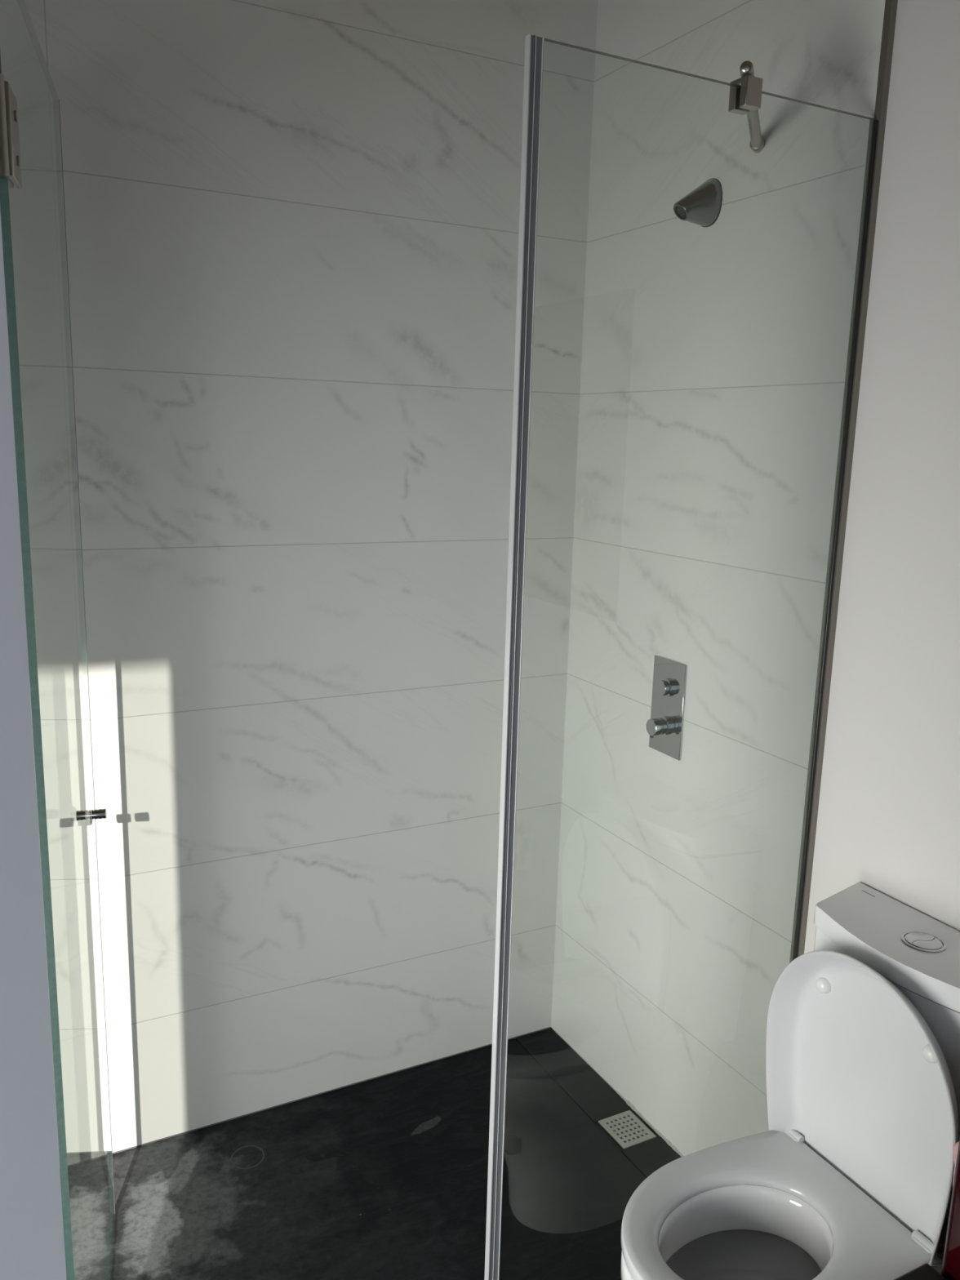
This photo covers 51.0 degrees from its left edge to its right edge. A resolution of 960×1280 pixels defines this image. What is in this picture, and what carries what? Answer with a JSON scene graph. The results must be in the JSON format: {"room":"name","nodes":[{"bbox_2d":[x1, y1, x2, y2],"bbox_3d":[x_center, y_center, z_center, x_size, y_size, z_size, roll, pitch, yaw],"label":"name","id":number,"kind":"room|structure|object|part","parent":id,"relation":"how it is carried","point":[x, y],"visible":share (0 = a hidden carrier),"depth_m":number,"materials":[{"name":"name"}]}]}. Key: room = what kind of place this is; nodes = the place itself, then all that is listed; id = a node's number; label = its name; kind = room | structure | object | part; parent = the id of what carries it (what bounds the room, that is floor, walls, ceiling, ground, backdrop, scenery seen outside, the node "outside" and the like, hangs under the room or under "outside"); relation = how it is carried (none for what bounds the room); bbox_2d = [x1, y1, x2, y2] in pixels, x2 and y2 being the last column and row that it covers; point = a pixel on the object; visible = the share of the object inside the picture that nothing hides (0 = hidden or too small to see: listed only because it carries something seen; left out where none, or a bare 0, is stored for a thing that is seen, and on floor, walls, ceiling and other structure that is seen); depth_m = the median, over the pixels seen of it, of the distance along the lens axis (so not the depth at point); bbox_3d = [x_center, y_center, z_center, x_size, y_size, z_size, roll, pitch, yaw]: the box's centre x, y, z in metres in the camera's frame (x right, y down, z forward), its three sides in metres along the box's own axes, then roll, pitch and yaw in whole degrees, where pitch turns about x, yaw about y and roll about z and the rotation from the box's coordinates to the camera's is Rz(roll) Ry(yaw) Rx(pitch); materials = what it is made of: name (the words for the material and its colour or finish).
{"room":"bathroom","nodes":[
{"label":"bathroom","id":0,"kind":"room"},
{"bbox_2d":[0,213,66,1279],"bbox_3d":[-0.334,0.147,0.409,0.283,2.630,0.120,-4,13,-28],"label":"wall partition","id":1,"kind":"structure","parent":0,"point":[32,1240],"depth_m":0.41,"materials":[{"name":"paint"}]},
{"bbox_2d":[0,0,597,1159],"bbox_3d":[-1.078,-0.149,1.782,2.910,2.630,0.100,-4,13,-28],"label":"wall","id":2,"kind":"structure","parent":0,"point":[292,226],"depth_m":2.11,"materials":[{"name":"stone"}]},
{"bbox_2d":[112,1026,550,1154],"bbox_3d":[-0.382,1.065,2.360,1.281,0.002,0.002,-4,13,-28],"label":"trim","id":3,"kind":"structure","parent":2,"relation":"attached to","point":[548,1027],"depth_m":2.35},
{"bbox_2d":[551,0,959,1155],"bbox_3d":[1.018,0.056,1.049,0.110,2.630,3.200,-4,13,-28],"label":"wall","id":4,"kind":"structure","parent":0,"point":[714,357],"depth_m":1.89,"materials":[{"name":"stone"}]},
{"bbox_2d":[552,1028,683,1156],"bbox_3d":[0.374,1.094,2.307,0.006,0.008,0.790,-4,13,-28],"label":"trim","id":5,"kind":"structure","parent":4,"relation":"attached to","point":[628,1102],"depth_m":2.33,"materials":[{"name":"white plastic"}]},
{"bbox_2d":[645,654,687,760],"bbox_3d":[0.379,0.143,2.117,0.043,0.204,0.104,-4,13,-28],"label":"shower mixer","id":6,"kind":"object","parent":4,"relation":"attached to","point":[664,727],"visible":1,"depth_m":2.11,"materials":[{"name":"silver metal"}]},
{"bbox_3d":[0.376,0.182,2.124,0.038,0.040,0.040,-4,13,-28],"label":"knob","id":7,"kind":"part","parent":6,"relation":"part of","materials":[{"name":"silver metal"}]},
{"bbox_3d":[0.386,0.101,2.112,0.019,0.039,0.039,-4,13,-28],"label":"knob","id":8,"kind":"part","parent":6,"relation":"part of","materials":[{"name":"silver metal"}]},
{"bbox_2d":[673,177,722,226],"bbox_3d":[0.402,-0.827,1.895,0.076,0.086,0.071,-4,13,-28],"label":"shower fixture","id":9,"kind":"object","parent":4,"relation":"attached to","point":[702,206],"visible":1,"depth_m":1.88,"materials":[{"name":"silver metal"}]},
{"bbox_2d":[797,0,897,956],"bbox_3d":[0.603,-0.088,1.712,0.015,2.630,0.012,-4,13,-28],"label":"trim","id":10,"kind":"structure","parent":4,"relation":"attached to","point":[891,6],"depth_m":1.65,"materials":[{"name":"metal"}]},
{"bbox_3d":[-0.346,1.496,0.623,2.910,0.100,3.200,-4,13,-28],"label":"floor","id":11,"kind":"structure","parent":0,"visible":0},
{"bbox_2d":[59,1027,681,1279],"bbox_3d":[-0.189,1.157,2.009,1.285,0.030,0.823,-4,13,-28],"label":"shower tray","id":12,"kind":"object","parent":11,"relation":"on","point":[384,1177],"depth_m":2.09,"materials":[{"name":"black stone"}]},
{"bbox_2d":[0,0,115,1279],"bbox_3d":[-0.603,0.201,1.473,0.057,2.011,0.647,-2,12,-16],"label":"glass shower door","id":13,"kind":"structure","parent":12,"relation":"on","point":[33,211],"depth_m":1.33,"materials":[{"name":"glass"}]},
{"bbox_3d":[-0.660,0.302,1.746,0.024,0.018,0.018,-2,12,-17],"label":"knob","id":14,"kind":"part","parent":13,"relation":"part of","materials":[{"name":"silver metal"}]},
{"bbox_3d":[0.332,1.106,2.275,0.088,0.006,0.100,-4,13,-28],"label":"drain grate","id":15,"kind":"part","parent":12,"relation":"part of","materials":[{"name":"silver metal"}]},
{"bbox_2d":[484,33,878,1279],"bbox_3d":[0.311,0.202,1.621,0.629,2.021,0.014,-4,13,-28],"label":"glass screen","id":16,"kind":"object","parent":12,"relation":"on","point":[534,45],"visible":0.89,"depth_m":1.48,"materials":[{"name":"glass"}]},
{"bbox_3d":[0.315,0.200,1.623,0.602,2.017,0.008,-4,13,-28],"label":"glass pane","id":17,"kind":"part","parent":16,"relation":"part of","materials":[{"name":"clear glass"}]},
{"bbox_2d":[728,60,764,153],"bbox_3d":[0.430,-0.826,1.612,0.046,0.062,0.398,5,12,15],"label":"support bar","id":18,"kind":"object","parent":16,"relation":"attached to","point":[747,99],"visible":1,"depth_m":1.44,"materials":[{"name":"metal"}]},
{"bbox_2d":[620,881,959,1279],"bbox_3d":[0.469,0.869,1.494,0.575,0.832,0.384,-4,13,-28],"label":"toilet","id":19,"kind":"object","parent":11,"relation":"on","point":[851,1178],"visible":0.98,"depth_m":1.52,"materials":[{"name":"white ceramic"}]},
{"bbox_3d":[0.398,0.859,1.454,0.405,0.023,0.336,-4,13,-28],"label":"seat","id":20,"kind":"part","parent":19,"relation":"part of","materials":[{"name":"white plastic"}]},
{"bbox_3d":[0.566,0.653,1.493,0.063,0.395,0.348,-4,13,-28],"label":"lid","id":21,"kind":"part","parent":19,"relation":"part of","materials":[{"name":"white plastic"}]},
{"bbox_3d":[0.658,0.467,1.510,0.167,0.034,0.384,-4,13,-28],"label":"cistern lid","id":22,"kind":"part","parent":19,"relation":"part of","materials":[{"name":"white ceramic"}]},
{"bbox_2d":[893,1262,946,1279],"bbox_3d":[0.511,1.068,1.226,0.166,0.550,0.129,-4,13,-28],"label":"waste bin","id":23,"kind":"object","parent":11,"relation":"on","point":[924,1272],"visible":1,"depth_m":1.25,"materials":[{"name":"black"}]},
{"bbox_2d":[941,1137,959,1279],"bbox_3d":[0.819,0.977,1.139,0.292,0.780,0.600,-4,13,-28],"label":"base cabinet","id":24,"kind":"object","parent":11,"relation":"on","point":[950,1270],"visible":1,"depth_m":1.24,"materials":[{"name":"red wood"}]},
{"bbox_2d":[952,1141,959,1186],"bbox_3d":[0.598,0.657,1.253,0.040,0.080,0.020,-4,13,-28],"label":"cloth","id":25,"kind":"object","parent":24,"relation":"hanging from","point":[955,1147],"visible":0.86,"depth_m":1.24,"materials":[{"name":"fabric"}]}
]}

